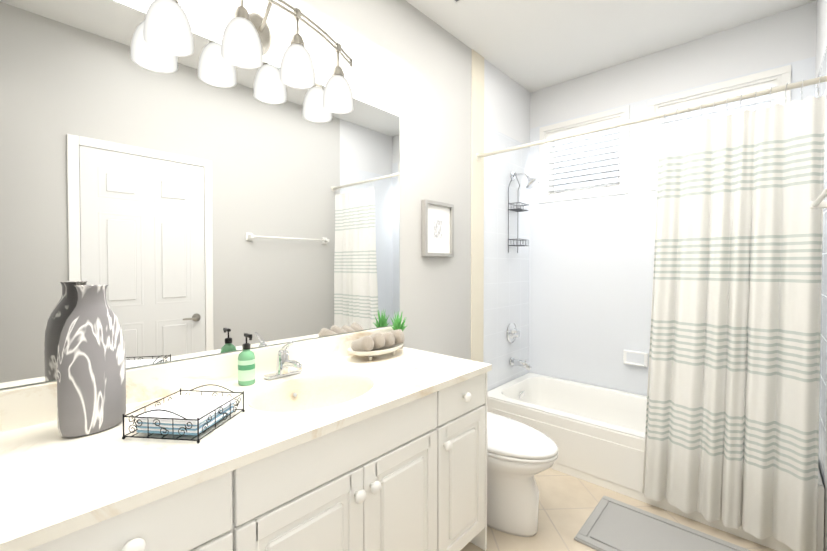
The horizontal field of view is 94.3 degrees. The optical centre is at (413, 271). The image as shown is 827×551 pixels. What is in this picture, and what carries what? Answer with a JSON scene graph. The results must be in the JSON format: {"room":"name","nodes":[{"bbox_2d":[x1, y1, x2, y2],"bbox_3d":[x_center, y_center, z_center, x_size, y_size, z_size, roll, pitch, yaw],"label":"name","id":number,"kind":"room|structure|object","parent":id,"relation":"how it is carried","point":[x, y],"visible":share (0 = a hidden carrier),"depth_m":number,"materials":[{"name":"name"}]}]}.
{"room":"bathroom","nodes":[
{"label":"bathroom","id":0,"kind":"room"},
{"bbox_2d":[0,0,471,389],"bbox_3d":[-0.692,-0.137,1.689,0.100,2.950,3.210,1,1,42],"label":"wall","id":1,"kind":"structure","parent":0,"point":[411,68],"depth_m":2.37,"materials":[{"name":"grey paint"}]},
{"bbox_2d":[0,0,399,388],"bbox_3d":[-0.635,-0.288,1.670,0.005,1.227,1.638,1,1,42],"label":"mirror","id":2,"kind":"object","parent":1,"relation":"attached to","point":[205,198],"visible":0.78,"depth_m":1.41,"materials":[{"name":"grey mirror"}]},
{"bbox_2d":[143,0,353,112],"bbox_3d":[-0.592,-0.945,1.564,0.197,0.335,0.914,1,1,42],"label":"vanity light","id":3,"kind":"object","parent":1,"relation":"attached to","point":[246,40],"visible":1,"depth_m":1.53,"materials":[{"name":"white glass"}]},
{"bbox_2d":[422,199,453,256],"bbox_3d":[0.164,-0.276,2.524,0.034,0.356,0.300,1,1,42],"label":"picture frame","id":4,"kind":"object","parent":1,"relation":"attached to","point":[437,229],"visible":1,"depth_m":2.52,"materials":[{"name":"white wood"}]},
{"bbox_2d":[471,49,483,362],"bbox_3d":[0.448,-0.158,2.933,0.108,2.950,0.165,1,1,42],"label":"trim","id":5,"kind":"structure","parent":1,"relation":"attached to","point":[477,207],"depth_m":2.88,"materials":[{"name":"beige"}]},
{"bbox_2d":[483,59,529,391],"bbox_3d":[0.802,-0.164,3.328,0.100,2.950,0.895,1,1,42],"label":"wall tiles","id":6,"kind":"structure","parent":1,"relation":"attached to","point":[506,125],"depth_m":3.21,"materials":[{"name":"white tile"}]},
{"bbox_2d":[506,323,531,369],"bbox_3d":[0.900,0.636,3.236,0.184,0.384,0.214,1,1,42],"label":"tub faucet","id":7,"kind":"object","parent":6,"relation":"attached to","point":[512,333],"visible":1,"depth_m":3.26,"materials":[{"name":"silver metal"}]},
{"bbox_2d":[508,172,539,252],"bbox_3d":[0.935,-0.502,3.211,0.244,0.690,0.176,1,1,42],"label":"shower head","id":8,"kind":"object","parent":6,"relation":"attached to","point":[532,183],"visible":0.98,"depth_m":3.21},
{"bbox_2d":[406,0,816,92],"bbox_3d":[0.374,-1.648,1.409,2.020,0.080,4.270,1,1,42],"label":"ceiling","id":9,"kind":"structure","parent":0,"point":[530,46],"depth_m":2.56,"materials":[{"name":"white paint"}]},
{"bbox_2d":[460,468,776,550],"bbox_3d":[0.374,1.382,1.459,2.020,0.080,4.270,1,1,42],"label":"floor","id":10,"kind":"structure","parent":0,"point":[568,504],"depth_m":2.06,"materials":[{"name":"beige tile"}]},
{"bbox_2d":[4,370,490,550],"bbox_3d":[-0.412,0.909,1.441,0.670,0.867,1.616,1,1,42],"label":"bathroom vanity","id":11,"kind":"object","parent":10,"relation":"on","point":[330,443],"depth_m":1.21,"materials":[{"name":"white wood"}]},
{"bbox_2d":[0,347,491,550],"bbox_3d":[-0.410,0.461,1.432,0.634,0.028,1.624,1,1,42],"label":"countertop","id":12,"kind":"structure","parent":11,"relation":"on","point":[50,481],"depth_m":0.98,"materials":[{"name":"white stone"}]},
{"bbox_2d":[57,285,125,437],"bbox_3d":[-0.918,0.246,1.099,0.107,0.412,0.154,1,1,42],"label":"vase","id":13,"kind":"object","parent":12,"relation":"on","point":[91,376],"visible":0.98,"depth_m":1.06,"materials":[{"name":"grey ceramic"}]},
{"bbox_2d":[122,384,244,442],"bbox_3d":[-0.662,0.409,1.130,0.224,0.085,0.224,0,1,6],"label":"basket","id":14,"kind":"object","parent":12,"relation":"on","point":[185,414],"visible":1,"depth_m":1.07,"materials":[{"name":"black metal"}]},
{"bbox_2d":[238,333,254,385],"bbox_3d":[-0.658,0.345,1.518,0.072,0.199,0.064,1,1,42],"label":"soap dispenser","id":15,"kind":"object","parent":12,"relation":"on","point":[246,366],"visible":1,"depth_m":1.50,"materials":[{"name":"green plastic"}]},
{"bbox_2d":[260,341,307,381],"bbox_3d":[-0.513,0.365,1.595,0.174,0.156,0.156,1,1,42],"label":"faucet","id":16,"kind":"object","parent":12,"relation":"on","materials":[{"name":"silver metal"}]},
{"bbox_2d":[228,366,399,421],"bbox_3d":[-0.369,0.519,1.446,0.370,0.145,0.490,1,1,42],"label":"sink","id":17,"kind":"object","parent":12,"relation":"in","point":[291,398],"depth_m":1.56,"materials":[{"name":"white ceramic"}]},
{"bbox_2d":[347,329,404,360],"bbox_3d":[-0.188,0.371,1.976,0.204,0.132,0.347,1,1,42],"label":"tray","id":18,"kind":"object","parent":12,"relation":"on","point":[370,346],"visible":1,"depth_m":1.90,"materials":[{"name":"beige ceramic"}]},
{"bbox_2d":[390,311,406,348],"bbox_3d":[-0.084,0.330,2.175,0.104,0.208,0.104,1,1,42],"label":"succulent","id":19,"kind":"object","parent":12,"relation":"on","point":[397,324],"visible":0.48,"depth_m":2.16,"materials":[{"name":"green plant"}]},
{"bbox_2d":[487,412,557,536],"bbox_3d":[0.377,0.980,2.154,0.860,0.701,0.451,1,1,42],"label":"toilet","id":20,"kind":"object","parent":10,"relation":"on","point":[520,455],"visible":0.4,"depth_m":1.92,"materials":[{"name":"white ceramic"}]},
{"bbox_2d":[487,373,824,550],"bbox_3d":[1.461,1.137,2.647,1.812,0.370,0.837,1,1,42],"label":"bathtub","id":21,"kind":"object","parent":10,"relation":"on","point":[596,434],"visible":0.31,"depth_m":2.52,"materials":[{"name":"white ceramic"}]},
{"bbox_2d":[574,496,750,550],"bbox_3d":[1.253,1.327,1.814,0.800,0.016,0.480,1,1,42],"label":"bath mat","id":22,"kind":"object","parent":10,"relation":"on","point":[611,524],"visible":1,"depth_m":1.93,"materials":[{"name":"grey fabric"}]},
{"bbox_2d":[529,1,816,395],"bbox_3d":[1.779,-0.159,2.974,1.820,2.950,0.100,1,1,42],"label":"wall","id":23,"kind":"structure","parent":0,"point":[591,264],"depth_m":3.06,"materials":[{"name":"paint"}]},
{"bbox_2d":[539,105,629,202],"bbox_3d":[1.441,-0.953,3.262,0.725,0.680,0.108,1,1,42],"label":"window","id":24,"kind":"structure","parent":23,"relation":"in","point":[621,187],"depth_m":3.25,"materials":[{"name":"white"}]},
{"bbox_2d":[547,116,620,191],"bbox_3d":[1.436,-0.948,3.256,0.598,0.564,0.059,1,1,42],"label":"window blind","id":25,"kind":"object","parent":24,"relation":"attached to","point":[586,127],"visible":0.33,"depth_m":3.23,"materials":[{"name":"white plastic"}]},
{"bbox_2d":[623,350,647,366],"bbox_3d":[1.707,0.672,2.954,0.170,0.110,0.045,1,1,42],"label":"soap dish","id":26,"kind":"object","parent":23,"relation":"attached to","point":[635,358],"visible":1,"depth_m":2.95,"materials":[{"name":"white ceramic"}]},
{"bbox_2d":[647,65,790,190],"bbox_3d":[2.085,-0.944,2.674,0.770,0.680,0.108,1,1,42],"label":"window","id":27,"kind":"structure","parent":23,"relation":"in","point":[783,73],"depth_m":2.68,"materials":[{"name":"white wood"}]},
{"bbox_2d":[658,79,776,128],"bbox_3d":[2.080,-0.938,2.668,0.643,0.564,0.059,1,1,42],"label":"window blind","id":28,"kind":"object","parent":27,"relation":"attached to","point":[726,94],"visible":0.21,"depth_m":2.63,"materials":[{"name":"white plastic"}]},
{"bbox_2d":[824,388,826,550],"bbox_3d":[0.782,-0.117,0.457,0.100,2.950,3.375,1,1,42],"label":"wall","id":29,"kind":"structure","parent":0,"point":[825,524],"depth_m":1.73,"materials":[{"name":"grey paint"}]},
{"bbox_2d":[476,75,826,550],"bbox_3d":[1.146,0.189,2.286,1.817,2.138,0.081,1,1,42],"label":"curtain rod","id":30,"kind":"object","parent":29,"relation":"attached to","point":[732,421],"visible":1,"depth_m":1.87,"materials":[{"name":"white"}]},
{"bbox_2d":[642,94,825,550],"bbox_3d":[1.546,0.242,1.923,0.688,2.045,0.081,1,1,42],"label":"shower curtain","id":31,"kind":"object","parent":30,"relation":"hanging from","point":[732,427],"depth_m":1.87,"materials":[{"name":"white fabric"}]},
{"bbox_2d":[809,187,826,208],"bbox_3d":[1.446,-0.276,1.314,0.075,0.070,0.860,1,1,42],"label":"towel bar","id":32,"kind":"object","parent":29,"relation":"attached to","point":[820,202],"visible":1,"depth_m":1.59,"materials":[{"name":"white metal"}]},
{"bbox_2d":[815,0,826,550],"bbox_3d":[2.221,-0.143,2.034,0.100,2.950,0.895,1,1,42],"label":"wall tiles","id":33,"kind":"structure","parent":29,"relation":"attached to","point":[821,43],"depth_m":1.89,"materials":[{"name":"white tile"}]}
]}

